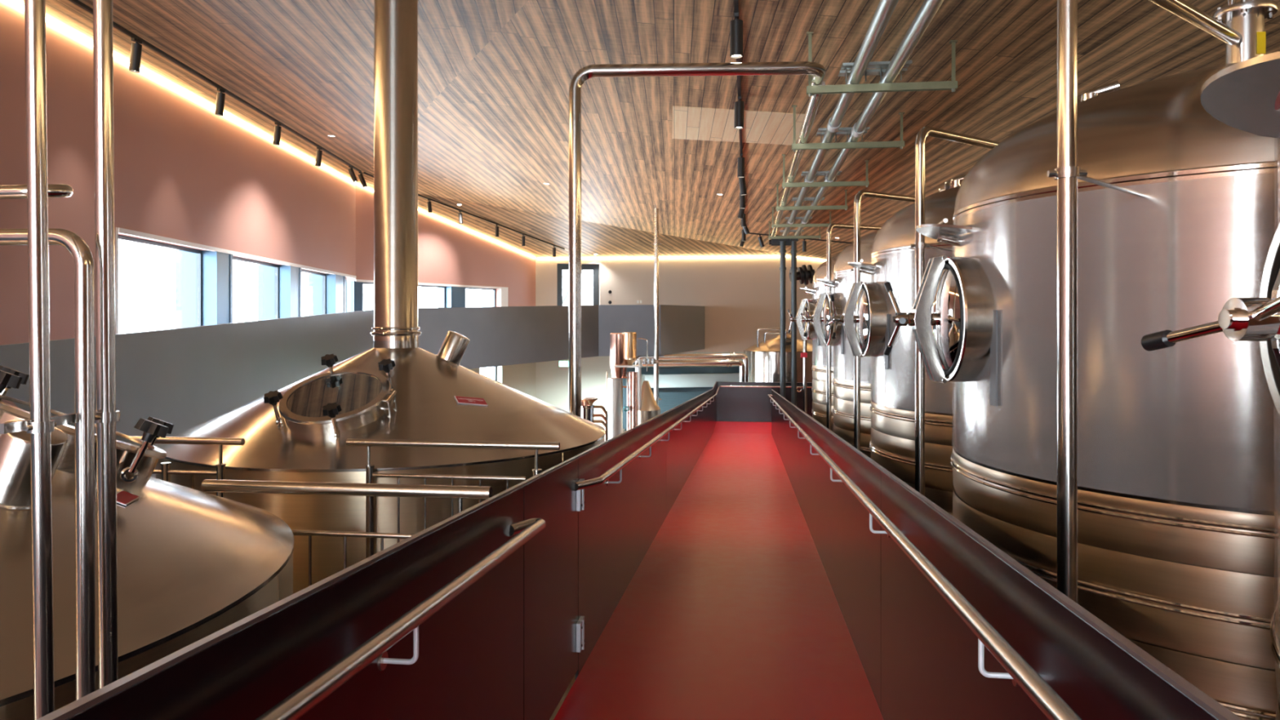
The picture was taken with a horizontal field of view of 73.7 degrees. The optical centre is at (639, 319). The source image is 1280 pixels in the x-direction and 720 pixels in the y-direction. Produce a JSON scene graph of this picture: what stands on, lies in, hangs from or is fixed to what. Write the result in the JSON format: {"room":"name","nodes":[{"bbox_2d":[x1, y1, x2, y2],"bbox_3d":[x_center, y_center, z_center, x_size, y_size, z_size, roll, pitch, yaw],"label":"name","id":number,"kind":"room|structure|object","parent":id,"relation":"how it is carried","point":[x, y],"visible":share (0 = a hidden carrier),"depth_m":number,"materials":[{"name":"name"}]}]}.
{"room":"brewery","nodes":[
{"label":"brewery","id":0,"kind":"room"},
{"bbox_2d":[0,0,355,345],"bbox_3d":[-6.305,-0.200,7.786,0.350,8.800,28.500,0,0,-5],"label":"wall","id":1,"kind":"structure","parent":0,"point":[184,171],"depth_m":11.11,"materials":[{"name":"paint"}]},
{"bbox_2d":[4,0,24,10],"bbox_3d":[-6.142,-3.094,8.354,0.044,0.054,0.285,0,0,-5],"label":"strip light","id":2,"kind":"object","parent":1,"relation":"attached to","point":[14,2],"depth_m":8.40,"materials":[{"name":"white plastic"}]},
{"bbox_2d":[0,183,73,199],"bbox_3d":[-3.318,-0.727,4.891,4.663,0.944,5.410,0,0,7],"label":"pipe","id":3,"kind":"object","parent":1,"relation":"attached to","point":[6,192],"visible":0.7,"depth_m":1.94,"materials":[{"name":"silver metal"}]},
{"bbox_2d":[118,235,202,326],"bbox_3d":[-6.726,-0.160,11.819,0.070,1.820,2.930,0,0,-5],"label":"window","id":4,"kind":"structure","parent":1,"relation":"in","point":[198,253],"depth_m":13.23,"materials":[{"name":"grey metal"}]},
{"bbox_2d":[139,67,215,111],"bbox_3d":[-6.446,-3.191,11.948,0.044,0.109,2.307,0,0,-5],"label":"strip light","id":5,"kind":"object","parent":1,"relation":"attached to","point":[141,70],"depth_m":11.81,"materials":[{"name":"white plastic"}]},
{"bbox_2d":[175,250,232,328],"bbox_3d":[-6.922,-0.160,13.565,0.632,1.820,0.642,0,0,-5],"label":"window","id":6,"kind":"structure","parent":1,"relation":"attached to","point":[217,267],"depth_m":13.29,"materials":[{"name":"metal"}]},
{"bbox_2d":[223,112,273,141],"bbox_3d":[-6.666,-3.261,14.556,0.044,0.104,2.241,0,0,-5],"label":"strip light","id":7,"kind":"object","parent":1,"relation":"attached to","point":[224,114],"depth_m":14.46,"materials":[{"name":"white plastic"}]},
{"bbox_2d":[232,256,279,319],"bbox_3d":[-7.024,-0.160,15.344,0.070,1.820,2.941,0,0,-5],"label":"window","id":8,"kind":"structure","parent":1,"relation":"in","point":[276,266],"depth_m":16.76,"materials":[{"name":"grey metal"}]},
{"bbox_2d":[257,264,301,320],"bbox_3d":[-7.223,-0.160,17.120,0.632,1.820,0.692,0,0,-5],"label":"trim","id":9,"kind":"structure","parent":1,"relation":"attached to","point":[290,277],"depth_m":16.81,"materials":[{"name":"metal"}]},
{"bbox_2d":[280,142,315,163],"bbox_3d":[-6.886,-3.333,17.162,0.044,0.098,2.185,0,0,-5],"label":"strip light","id":10,"kind":"object","parent":1,"relation":"attached to","point":[286,147],"depth_m":17.09,"materials":[{"name":"white plastic"}]},
{"bbox_2d":[115,226,507,333],"bbox_3d":[-6.493,-0.182,19.065,2.480,1.865,17.302,0,0,7],"label":"trim","id":11,"kind":"structure","parent":1,"relation":"attached to","point":[504,291],"depth_m":13.66,"materials":[{"name":"white paint"}]},
{"bbox_2d":[301,269,325,314],"bbox_3d":[-7.313,-0.160,18.769,0.070,1.820,2.630,0,0,-5],"label":"window","id":12,"kind":"structure","parent":1,"relation":"in","point":[323,275],"depth_m":20.03,"materials":[{"name":"grey metal"}]},
{"bbox_2d":[308,273,345,315],"bbox_3d":[-7.508,-0.160,20.490,0.632,1.820,0.893,0,0,-5],"label":"window","id":13,"kind":"structure","parent":1,"relation":"attached to","point":[335,284],"depth_m":20.09,"materials":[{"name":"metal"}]},
{"bbox_2d":[320,164,357,185],"bbox_3d":[-7.154,-3.418,20.331,0.044,0.126,3.205,0,0,-5],"label":"strip light","id":14,"kind":"object","parent":1,"relation":"attached to","point":[322,166],"depth_m":20.12,"materials":[{"name":"white plastic"}]},
{"bbox_2d":[345,277,346,311],"bbox_3d":[-7.540,-0.160,21.454,0.070,1.820,1.054,0,0,-5],"label":"window","id":15,"kind":"structure","parent":1,"relation":"in","point":[345,277],"depth_m":21.94,"materials":[{"name":"grey metal"}]},
{"bbox_2d":[0,304,704,478],"bbox_3d":[-3.992,0.746,14.275,8.548,2.409,32.650,0,0,7],"label":"parapet","id":16,"kind":"object","parent":1,"relation":"attached to","point":[185,378],"visible":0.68,"depth_m":11.83,"materials":[{"name":"grey metal"}]},
{"bbox_2d":[559,359,568,366],"bbox_3d":[-2.135,1.192,24.297,0.340,0.319,0.066,0,0,7],"label":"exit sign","id":17,"kind":"object","parent":16,"relation":"attached to","point":[562,363],"visible":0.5,"depth_m":24.27,"materials":[{"name":"white plastic"}]},
{"bbox_2d":[14,0,528,182],"bbox_3d":[-5.191,-2.958,5.873,9.045,1.644,31.448,0,0,-24],"label":"ceiling","id":18,"kind":"structure","parent":0,"point":[308,65],"depth_m":9.68,"materials":[{"name":"brown wood"}]},
{"bbox_2d":[45,17,93,46],"bbox_3d":[-6.221,-3.119,9.289,0.044,0.068,0.870,0,0,-5],"label":"strip light","id":19,"kind":"object","parent":18,"relation":"attached to","point":[47,20],"depth_m":9.28,"materials":[{"name":"white plastic"}]},
{"bbox_2d":[113,53,129,65],"bbox_3d":[-6.311,-3.148,10.357,0.044,0.054,0.361,0,0,-5],"label":"strip light","id":20,"kind":"object","parent":18,"relation":"attached to","point":[115,56],"depth_m":10.37,"materials":[{"name":"white plastic"}]},
{"bbox_2d":[68,0,361,172],"bbox_3d":[-5.863,-3.210,13.031,0.036,0.388,13.093,0,0,-5],"label":"track","id":21,"kind":"object","parent":18,"relation":"attached to","point":[77,2],"visible":1,"depth_m":11.03,"materials":[{"name":"black metal"}]},
{"bbox_2d":[128,37,142,72],"bbox_3d":[-5.581,-2.918,9.444,0.133,0.362,0.120,0,0,7],"label":"track spotlight","id":22,"kind":"object","parent":21,"relation":"attached to","point":[136,48],"visible":1,"depth_m":9.40,"materials":[{"name":"black metal"}]},
{"bbox_2d":[214,88,225,115],"bbox_3d":[-5.768,-2.980,11.727,0.133,0.362,0.120,0,0,7],"label":"track spotlight","id":23,"kind":"object","parent":21,"relation":"attached to","point":[220,97],"visible":1,"depth_m":11.69,"materials":[{"name":"black metal"}]},
{"bbox_2d":[272,122,281,145],"bbox_3d":[-5.955,-3.041,14.011,0.133,0.362,0.120,0,0,7],"label":"track spotlight","id":24,"kind":"object","parent":21,"relation":"attached to","point":[277,135],"visible":1,"depth_m":13.97,"materials":[{"name":"black metal"}]},
{"bbox_2d":[315,146,322,166],"bbox_3d":[-6.145,-3.104,16.327,0.133,0.362,0.120,0,0,7],"label":"track spotlight","id":25,"kind":"object","parent":21,"relation":"attached to","point":[318,154],"visible":1,"depth_m":16.29,"materials":[{"name":"black metal"}]},
{"bbox_2d":[348,165,357,182],"bbox_3d":[-6.282,-3.169,18.675,0.205,0.358,0.125,0,0,-1],"label":"track spotlight","id":26,"kind":"object","parent":21,"relation":"attached to","point":[351,171],"visible":1,"depth_m":18.64,"materials":[{"name":"black metal"}]},
{"bbox_2d":[358,171,367,187],"bbox_3d":[-6.355,-3.192,19.556,0.205,0.358,0.125,0,0,-1],"label":"track spotlight","id":27,"kind":"object","parent":21,"relation":"attached to","point":[362,179],"visible":1,"depth_m":19.52,"materials":[{"name":"black metal"}]},
{"bbox_2d":[733,0,744,213],"bbox_3d":[1.729,-2.559,14.498,0.036,0.214,21.200,0,0,7],"label":"track","id":28,"kind":"object","parent":18,"relation":"attached to","point":[735,2],"visible":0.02,"depth_m":9.39,"materials":[{"name":"black metal"}]},
{"bbox_2d":[729,12,742,58],"bbox_3d":[0.826,-2.426,7.304,0.110,0.358,0.120,0,0,7],"label":"track spotlight","id":29,"kind":"object","parent":28,"relation":"attached to","point":[735,24],"visible":1,"depth_m":7.26,"materials":[{"name":"black metal"}]},
{"bbox_2d":[733,96,744,128],"bbox_3d":[1.154,-2.404,9.934,0.116,0.358,0.120,0,0,7],"label":"track spotlight","id":30,"kind":"object","parent":28,"relation":"attached to","point":[739,105],"visible":1,"depth_m":9.89,"materials":[{"name":"black metal"}]},
{"bbox_2d":[737,153,744,177],"bbox_3d":[1.565,-2.377,13.208,0.116,0.358,0.120,0,0,7],"label":"track spotlight","id":31,"kind":"object","parent":28,"relation":"attached to","point":[740,169],"visible":1,"depth_m":13.16,"materials":[{"name":"black metal"}]},
{"bbox_2d":[737,208,745,218],"bbox_3d":[2.177,-2.331,18.271,0.172,0.364,0.120,0,0,7],"label":"track spotlight","id":32,"kind":"object","parent":28,"relation":"attached to","point":[741,211],"visible":0.73,"depth_m":18.23,"materials":[{"name":"black metal"}]},
{"bbox_2d":[739,192,745,208],"bbox_3d":[2.003,-2.347,16.680,0.110,0.358,0.120,0,0,7],"label":"track spotlight","id":33,"kind":"object","parent":28,"relation":"attached to","point":[742,198],"visible":0.77,"depth_m":16.63,"materials":[{"name":"black metal"}]},
{"bbox_2d":[738,177,746,195],"bbox_3d":[1.803,-2.359,14.992,0.139,0.362,0.120,0,0,7],"label":"track spotlight","id":34,"kind":"object","parent":28,"relation":"attached to","point":[741,180],"visible":0.86,"depth_m":14.95,"materials":[{"name":"black metal"}]},
{"bbox_2d":[741,212,746,226],"bbox_3d":[2.391,-2.321,19.756,0.116,0.358,0.120,0,0,7],"label":"track spotlight","id":35,"kind":"object","parent":28,"relation":"attached to","point":[743,220],"visible":0.83,"depth_m":19.71,"materials":[{"name":"black metal"}]},
{"bbox_2d":[346,184,535,397],"bbox_3d":[-5.578,-0.200,25.486,0.350,8.800,7.795,0,0,29],"label":"wall","id":36,"kind":"structure","parent":0,"point":[448,253],"depth_m":25.65,"materials":[{"name":"paint"}]},
{"bbox_2d":[363,282,445,307],"bbox_3d":[-6.607,-0.117,23.813,0.070,1.735,3.370,0,0,29],"label":"window","id":37,"kind":"structure","parent":36,"relation":"in","point":[427,286],"depth_m":25.22,"materials":[{"name":"grey metal"}]},
{"bbox_2d":[346,280,465,311],"bbox_3d":[-6.522,-0.117,23.954,0.500,1.735,4.300,0,0,29],"label":"trim","id":38,"kind":"structure","parent":36,"relation":"attached to","point":[455,295],"depth_m":25.16,"materials":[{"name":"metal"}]},
{"bbox_2d":[417,208,536,258],"bbox_3d":[-4.872,-2.562,26.316,0.044,1.036,5.529,0,0,29],"label":"strip light","id":39,"kind":"object","parent":36,"relation":"attached to","point":[421,211],"depth_m":25.96,"materials":[{"name":"white plastic"}]},
{"bbox_2d":[465,287,495,306],"bbox_3d":[-5.060,-0.117,26.574,0.070,1.735,1.700,0,0,29],"label":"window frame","id":40,"kind":"structure","parent":36,"relation":"in","point":[493,289],"depth_m":27.20,"materials":[{"name":"grey metal"}]},
{"bbox_2d":[356,182,788,257],"bbox_3d":[-1.970,-2.916,27.696,15.480,1.693,3.555,0,0,-34],"label":"ceiling","id":41,"kind":"structure","parent":0,"point":[602,240],"depth_m":27.03,"materials":[{"name":"brown wood"}]},
{"bbox_2d":[535,255,826,432],"bbox_3d":[3.248,-0.200,30.259,14.443,8.800,0.350,0,0,-11],"label":"wall","id":42,"kind":"structure","parent":0,"point":[740,296],"depth_m":29.82,"materials":[{"name":"grey paint"}]},
{"bbox_2d":[556,263,599,305],"bbox_3d":[-2.136,-0.672,29.322,1.466,2.444,0.070,0,0,-11],"label":"window frame","id":43,"kind":"structure","parent":42,"relation":"in","point":[560,267],"depth_m":29.32,"materials":[{"name":"grey metal"}]},
{"bbox_2d":[581,257,653,258],"bbox_3d":[-0.764,-2.103,29.286,2.494,0.061,0.044,0,0,-11],"label":"strip light","id":44,"kind":"object","parent":42,"relation":"attached to","point":[594,257],"depth_m":29.26,"materials":[{"name":"white plastic"}]},
{"bbox_2d":[622,377,629,431],"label":"pipe","id":45,"kind":"object","parent":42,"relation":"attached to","point":[624,389],"depth_m":29.27,"materials":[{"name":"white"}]},
{"bbox_2d":[626,366,739,374],"bbox_3d":[1.510,1.780,29.691,4.450,0.224,0.120,0,0,-11],"label":"lintel","id":46,"kind":"object","parent":42,"relation":"attached to","point":[703,370],"visible":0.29,"depth_m":29.68,"materials":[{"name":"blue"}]},
{"bbox_2d":[658,373,739,413],"label":"roller shutter","id":47,"kind":"object","parent":42,"relation":"attached to","point":[675,390],"depth_m":29.59,"materials":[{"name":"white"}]},
{"bbox_2d":[658,256,780,257],"bbox_3d":[2.817,-2.180,29.964,4.391,0.088,0.044,0,0,-11],"label":"strip light","id":48,"kind":"object","parent":42,"relation":"attached to","point":[664,257],"depth_m":29.91,"materials":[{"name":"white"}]},
{"bbox_2d":[553,421,883,719],"bbox_3d":[2.193,2.228,8.846,3.852,1.600,30.100,0,0,7],"label":"floor","id":49,"kind":"structure","parent":0,"point":[731,611],"depth_m":5.29,"materials":[{"name":"red"}]},
{"bbox_2d":[36,483,524,719],"bbox_3d":[-0.779,1.139,0.703,0.019,1.651,5.200,0,0,7],"label":"parapet","id":50,"kind":"object","parent":49,"relation":"on","point":[468,665],"visible":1,"depth_m":2.00,"materials":[{"name":"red metal"}]},
{"bbox_2d":[254,518,546,719],"bbox_3d":[-0.725,0.635,0.732,0.123,0.383,5.074,0,0,7],"label":"handrail","id":51,"kind":"object","parent":50,"relation":"attached to","point":[293,707],"visible":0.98,"depth_m":1.88,"materials":[{"name":"silver metal"}]},
{"bbox_2d":[575,381,716,679],"bbox_3d":[0.913,1.892,14.182,0.019,2.391,19.830,0,0,7],"label":"parapet","id":52,"kind":"object","parent":49,"relation":"attached to","point":[618,524],"visible":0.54,"depth_m":6.00,"materials":[{"name":"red metal"}]},
{"bbox_2d":[520,456,585,719],"bbox_3d":[-0.370,1.206,3.845,0.048,1.148,1.126,0,0,7],"label":"gate","id":53,"kind":"object","parent":52,"relation":"attached to","point":[553,635],"visible":0.89,"depth_m":3.76,"materials":[{"name":"black metal"}]},
{"bbox_2d":[574,385,812,491],"bbox_3d":[2.614,1.365,13.890,3.472,1.101,19.868,0,0,7],"label":"handrail","id":54,"kind":"object","parent":52,"relation":"attached to","point":[598,481],"visible":0.99,"depth_m":5.96,"materials":[{"name":"silver metal"}]},
{"bbox_2d":[716,381,813,422],"bbox_3d":[4.059,2.411,23.790,3.870,1.314,0.022,0,0,7],"label":"parapet","id":55,"kind":"object","parent":49,"relation":"on","point":[748,404],"visible":0.32,"depth_m":23.90,"materials":[{"name":"black metal"}]},
{"bbox_2d":[771,389,1242,719],"bbox_3d":[1.829,1.701,9.647,0.019,2.773,23.600,0,0,7],"label":"parapet","id":56,"kind":"object","parent":49,"relation":"on","point":[918,658],"visible":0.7,"depth_m":2.71,"materials":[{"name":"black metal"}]},
{"bbox_2d":[768,394,1082,719],"bbox_3d":[1.771,1.176,9.639,0.096,1.466,23.372,0,0,7],"label":"handrail","id":57,"kind":"object","parent":56,"relation":"attached to","point":[1021,673],"visible":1,"depth_m":1.95,"materials":[{"name":"silver metal"}]},
{"bbox_2d":[355,0,1279,259],"bbox_3d":[-0.195,-2.776,13.356,16.313,1.972,38.455,0,0,7],"label":"ceiling","id":58,"kind":"structure","parent":0,"point":[498,132],"depth_m":9.99,"materials":[{"name":"brown wood"}]},
{"bbox_2d":[363,172,564,249],"bbox_3d":[-4.891,-2.846,24.110,1.043,1.112,9.218,0,0,25],"label":"track","id":59,"kind":"object","parent":58,"relation":"attached to","point":[365,173],"visible":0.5,"depth_m":24.90,"materials":[{"name":"black metal"}]},
{"bbox_2d":[426,199,431,213],"bbox_3d":[-5.742,-3.086,23.287,0.139,0.362,0.120,0,0,7],"label":"track spotlight","id":60,"kind":"object","parent":59,"relation":"attached to","point":[428,203],"visible":1,"depth_m":23.24,"materials":[{"name":"black metal"}]},
{"bbox_2d":[457,210,462,223],"bbox_3d":[-5.094,-2.893,24.235,0.139,0.362,0.120,0,0,7],"label":"track spotlight","id":61,"kind":"object","parent":59,"relation":"attached to","point":[460,215],"visible":1,"depth_m":24.19,"materials":[{"name":"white metal"}]},
{"bbox_2d":[671,106,804,145],"bbox_3d":[1.318,-2.601,11.587,1.940,0.222,1.951,0,0,7],"label":"ceiling panel","id":62,"kind":"object","parent":58,"relation":"attached to","point":[697,123],"visible":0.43,"depth_m":11.46,"materials":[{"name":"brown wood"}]},
{"bbox_2d":[768,221,821,239],"bbox_3d":[3.868,-2.231,21.343,1.300,0.462,0.400,0,0,7],"label":"hanger","id":63,"kind":"object","parent":58,"relation":"hanging from","point":[819,237],"visible":0.84,"depth_m":21.37,"materials":[{"name":"metal"}]},
{"bbox_2d":[747,232,852,244],"bbox_3d":[4.625,-2.310,24.364,3.307,0.366,0.036,0,0,2],"label":"track","id":64,"kind":"object","parent":58,"relation":"attached to","point":[749,233],"visible":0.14,"depth_m":24.34,"materials":[{"name":"black metal"}]},
{"bbox_2d":[771,206,831,228],"bbox_3d":[3.529,-2.243,18.643,1.300,0.485,0.400,0,0,7],"label":"hanger","id":65,"kind":"object","parent":58,"relation":"hanging from","point":[794,224],"visible":0.88,"depth_m":18.68,"materials":[{"name":"metal"}]},
{"bbox_2d":[775,184,848,211],"bbox_3d":[3.159,-2.255,15.694,1.300,0.510,0.400,0,0,7],"label":"hanger","id":66,"kind":"object","parent":58,"relation":"hanging from","point":[796,207],"visible":0.95,"depth_m":15.72,"materials":[{"name":"metal"}]},
{"bbox_2d":[770,80,825,235],"bbox_3d":[2.523,-2.149,14.801,0.114,0.114,14.000,0,0,7],"label":"pipe","id":67,"kind":"object","parent":66,"relation":"on","point":[814,102],"visible":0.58,"depth_m":10.15,"materials":[{"name":"silver metal"}]},
{"bbox_2d":[782,154,869,188],"bbox_3d":[2.814,-2.267,12.944,1.300,0.533,0.400,0,0,7],"label":"hanger","id":68,"kind":"object","parent":58,"relation":"hanging from","point":[804,174],"visible":0.94,"depth_m":12.97,"materials":[{"name":"metal"}]},
{"bbox_2d":[782,0,898,235],"bbox_3d":[2.188,-2.149,9.804,0.138,0.138,24.000,0,0,7],"label":"pipe","id":69,"kind":"object","parent":68,"relation":"on","point":[885,9],"visible":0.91,"depth_m":7.43,"materials":[{"name":"metal"}]},
{"bbox_2d":[794,0,943,235],"bbox_3d":[2.486,-2.149,9.767,0.138,0.138,24.000,0,0,7],"label":"pipe","id":70,"kind":"object","parent":68,"relation":"on","point":[927,11],"visible":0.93,"depth_m":7.40,"materials":[{"name":"metal"}]},
{"bbox_2d":[791,104,904,151],"bbox_3d":[2.450,-2.279,10.043,1.300,0.558,0.400,0,0,7],"label":"hanger","id":71,"kind":"object","parent":58,"relation":"hanging from","point":[846,131],"visible":0.94,"depth_m":10.07,"materials":[{"name":"metal"}]},
{"bbox_2d":[806,31,957,97],"bbox_3d":[2.134,-2.289,7.524,1.300,0.579,0.400,0,0,7],"label":"hanger","id":72,"kind":"object","parent":58,"relation":"hanging from","point":[952,85],"visible":0.96,"depth_m":7.55,"materials":[{"name":"metal"}]},
{"bbox_3d":[-1.953,4.350,14.153,20.600,0.300,40.400,0,0,7],"label":"floor","id":73,"kind":"structure","parent":0,"visible":0},
{"bbox_2d":[24,0,54,719],"bbox_3d":[-1.111,0.696,1.591,0.032,7.008,0.142,0,0,7],"label":"pipe","id":74,"kind":"object","parent":73,"relation":"on","point":[34,10],"visible":1,"depth_m":1.57,"materials":[{"name":"silver metal"}]},
{"bbox_2d":[0,408,119,433],"bbox_3d":[-1.103,0.198,1.661,0.049,0.022,0.276,0,0,7],"label":"clamp","id":75,"kind":"object","parent":74,"relation":"attached to","point":[26,425],"visible":0.88,"depth_m":1.58,"materials":[{"name":"silver metal"}]},
{"bbox_2d":[0,228,95,700],"bbox_3d":[-3.361,1.990,1.980,4.596,4.380,0.050,0,0,7],"label":"pipe","id":76,"kind":"object","parent":73,"relation":"on","point":[84,286],"visible":1,"depth_m":1.68,"materials":[{"name":"silver metal"}]},
{"bbox_2d":[93,0,118,688],"bbox_3d":[-1.091,0.697,1.750,0.034,7.007,0.110,0,0,7],"label":"pipe","id":77,"kind":"object","parent":73,"relation":"on","point":[103,44],"visible":1,"depth_m":1.73,"materials":[{"name":"silver metal"}]},
{"bbox_2d":[0,364,293,719],"bbox_3d":[-2.633,0.628,2.548,2.968,7.144,2.968,0,0,0],"label":"kettle","id":78,"kind":"object","parent":73,"relation":"on","point":[193,564],"visible":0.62,"depth_m":2.42,"materials":[{"name":"silver metal"}]},
{"bbox_3d":[-1.617,1.780,4.029,2.388,0.060,1.393,0,0,7],"label":"platform","id":79,"kind":"object","parent":78,"relation":"attached to","visible":0},
{"bbox_2d":[130,435,244,497],"bbox_3d":[-2.522,1.191,4.590,0.831,1.118,0.050,0,0,7],"label":"guard rail","id":80,"kind":"object","parent":79,"relation":"on","point":[166,472],"visible":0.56,"depth_m":4.56,"materials":[{"name":"silver metal"}]},
{"bbox_2d":[200,479,492,586],"bbox_3d":[-1.152,1.208,3.470,1.327,1.083,0.051,0,0,7],"label":"guard rail","id":81,"kind":"object","parent":79,"relation":"on","point":[460,492],"visible":0.33,"depth_m":3.46,"materials":[{"name":"silver metal"}]},
{"bbox_2d":[346,438,559,558],"bbox_3d":[-0.980,1.191,4.447,1.141,1.118,0.050,0,0,7],"label":"guard rail","id":82,"kind":"object","parent":79,"relation":"on","point":[370,475],"visible":0.56,"depth_m":4.45,"materials":[{"name":"silver metal"}]},
{"bbox_2d":[155,0,605,719],"bbox_3d":[-1.730,0.666,6.053,2.968,7.068,2.968,0,0,0],"label":"kettle","id":83,"kind":"object","parent":73,"relation":"on","point":[394,388],"visible":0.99,"depth_m":5.23,"materials":[{"name":"silver metal"}]},
{"bbox_2d":[581,397,608,440],"bbox_3d":[-0.733,2.710,13.188,0.442,2.980,0.259,0,0,7],"label":"pipes","id":84,"kind":"object","parent":73,"relation":"on","point":[587,406],"visible":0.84,"depth_m":13.16,"materials":[{"name":"metal"}]},
{"bbox_2d":[606,332,660,439],"bbox_3d":[-0.118,2.229,17.254,1.067,3.942,0.690,0,0,7],"label":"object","id":85,"kind":"object","parent":73,"relation":"on","point":[643,407],"visible":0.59,"depth_m":17.02,"materials":[{"name":"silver metal"}]},
{"bbox_2d":[637,380,660,425],"bbox_3d":[0.119,2.573,17.270,0.600,2.654,0.600,0,0,7],"label":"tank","id":86,"kind":"object","parent":85,"relation":"on","point":[647,406],"depth_m":17.04,"materials":[{"name":"brown metal"}]},
{"bbox_2d":[651,208,661,405],"bbox_3d":[0.406,0.732,21.093,0.240,6.936,0.136,0,0,7],"label":"support pole","id":87,"kind":"object","parent":73,"relation":"on","point":[655,243],"visible":0.79,"depth_m":21.04,"materials":[{"name":"silver metal"}]},
{"bbox_2d":[635,358,745,395],"bbox_3d":[1.476,2.675,25.181,3.248,3.049,0.262,0,0,-1],"label":"pipe","id":88,"kind":"object","parent":73,"relation":"on","point":[726,362],"visible":0.52,"depth_m":25.12,"materials":[{"name":"silver metal"}]},
{"bbox_2d":[635,351,748,382],"bbox_3d":[1.553,2.589,25.581,3.404,3.221,0.262,0,0,-1],"label":"pipe","id":89,"kind":"object","parent":73,"relation":"on","point":[733,356],"visible":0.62,"depth_m":25.53,"materials":[{"name":"silver metal"}]},
{"bbox_2d":[568,61,826,417],"bbox_3d":[0.647,0.993,7.354,2.426,6.414,0.758,0,0,-18],"label":"pipe","id":90,"kind":"object","parent":73,"relation":"on","point":[818,71],"visible":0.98,"depth_m":7.25,"materials":[{"name":"silver metal"}]},
{"bbox_2d":[743,328,813,382],"bbox_3d":[4.615,2.239,27.300,2.600,3.922,2.600,0,0,7],"label":"vessel","id":91,"kind":"object","parent":73,"relation":"on","point":[764,357],"visible":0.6,"depth_m":26.28,"materials":[{"name":"silver metal"}]},
{"bbox_2d":[778,238,786,398],"bbox_3d":[3.652,1.055,21.825,0.200,6.290,0.260,0,0,7],"label":"pipe","id":92,"kind":"object","parent":73,"relation":"on","point":[782,251],"visible":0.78,"depth_m":21.75,"materials":[{"name":"grey"}]},
{"bbox_2d":[768,238,791,245],"bbox_3d":[3.604,-1.993,21.983,0.553,0.190,0.220,0,0,7],"label":"junction box","id":93,"kind":"object","parent":92,"relation":"attached to","point":[771,242],"visible":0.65,"depth_m":21.89,"materials":[{"name":"black metal"}]},
{"bbox_2d":[790,238,798,406],"bbox_3d":[3.929,1.055,21.790,0.200,6.290,0.260,0,0,7],"label":"pipe","id":94,"kind":"object","parent":73,"relation":"on","point":[793,251],"visible":0.73,"depth_m":21.72,"materials":[{"name":"grey"}]},
{"bbox_2d":[789,264,814,284],"bbox_3d":[4.171,-1.141,21.959,0.661,0.524,0.523,0,0,7],"label":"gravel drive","id":95,"kind":"object","parent":94,"relation":"attached to","point":[805,275],"visible":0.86,"depth_m":21.84,"materials":[{"name":"black metal"}]},
{"bbox_2d":[795,339,807,413],"bbox_3d":[3.954,2.150,20.888,0.269,4.100,0.135,0,0,7],"label":"pipe","id":96,"kind":"object","parent":73,"relation":"on","point":[804,354],"visible":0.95,"depth_m":20.86,"materials":[{"name":"silver metal"}]},
{"bbox_2d":[786,253,839,431],"bbox_3d":[3.812,1.320,12.392,2.589,5.760,2.589,0,0,-44],"label":"tank","id":97,"kind":"object","parent":73,"relation":"on","point":[819,388],"visible":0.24,"depth_m":12.19,"materials":[{"name":"silver metal"}]},
{"bbox_2d":[824,222,881,430],"bbox_3d":[3.067,1.435,11.644,0.106,5.530,1.922,0,0,44],"label":"gas pipe","id":98,"kind":"object","parent":73,"relation":"on","point":[830,226],"visible":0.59,"depth_m":10.96,"materials":[{"name":"silver metal"}]},
{"bbox_2d":[800,179,954,458],"bbox_3d":[3.479,1.320,9.559,2.594,5.760,2.588,0,0,-40],"label":"tank","id":99,"kind":"object","parent":73,"relation":"on","point":[842,284],"visible":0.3,"depth_m":9.31,"materials":[{"name":"silver metal"}]},
{"bbox_2d":[850,190,915,450],"bbox_3d":[2.723,1.435,8.815,0.106,5.530,1.938,0,0,45],"label":"gas pipe","id":100,"kind":"object","parent":73,"relation":"on","point":[860,194],"visible":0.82,"depth_m":8.13,"materials":[{"name":"silver metal"}]},
{"bbox_2d":[824,173,966,514],"bbox_3d":[3.149,1.320,6.729,2.594,5.760,2.588,0,0,-40],"label":"tank","id":101,"kind":"object","parent":73,"relation":"on","point":[892,406],"visible":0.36,"depth_m":6.36,"materials":[{"name":"silver metal"}]},
{"bbox_2d":[910,126,1000,496],"bbox_3d":[2.412,1.435,6.042,1.829,5.530,0.104,0,0,-44],"label":"gas pipe","id":102,"kind":"object","parent":73,"relation":"on","point":[920,245],"visible":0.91,"depth_m":5.42,"materials":[{"name":"silver metal"}]},
{"bbox_2d":[883,0,1278,719],"bbox_3d":[2.832,1.320,3.999,2.589,5.760,2.589,0,0,-44],"label":"tank","id":103,"kind":"object","parent":73,"relation":"on","point":[1177,444],"visible":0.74,"depth_m":3.21,"materials":[{"name":"silver metal"}]},
{"bbox_2d":[1047,0,1240,603],"bbox_3d":[2.046,1.435,3.333,1.869,5.530,0.101,0,0,-41],"label":"gas pipe","id":104,"kind":"object","parent":73,"relation":"on","point":[1067,173],"visible":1,"depth_m":2.73,"materials":[{"name":"silver metal"}]},
{"bbox_2d":[1141,51,1279,719],"bbox_3d":[2.493,1.320,1.234,2.590,5.760,2.634,0,0,-43],"label":"tank","id":105,"kind":"object","parent":73,"relation":"on","point":[1244,95],"visible":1,"depth_m":1.55,"materials":[{"name":"silver metal"}]},
{"label":"outside","id":106,"kind":"structure","parent":0,"visible":0},
{"bbox_2d":[562,270,583,305],"bbox_3d":[-2.460,-1.050,29.917,0.996,1.489,0.180,0,0,-11],"label":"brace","id":107,"kind":"object","parent":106,"point":[566,295],"visible":0.22,"depth_m":29.82,"materials":[{"name":"white"}]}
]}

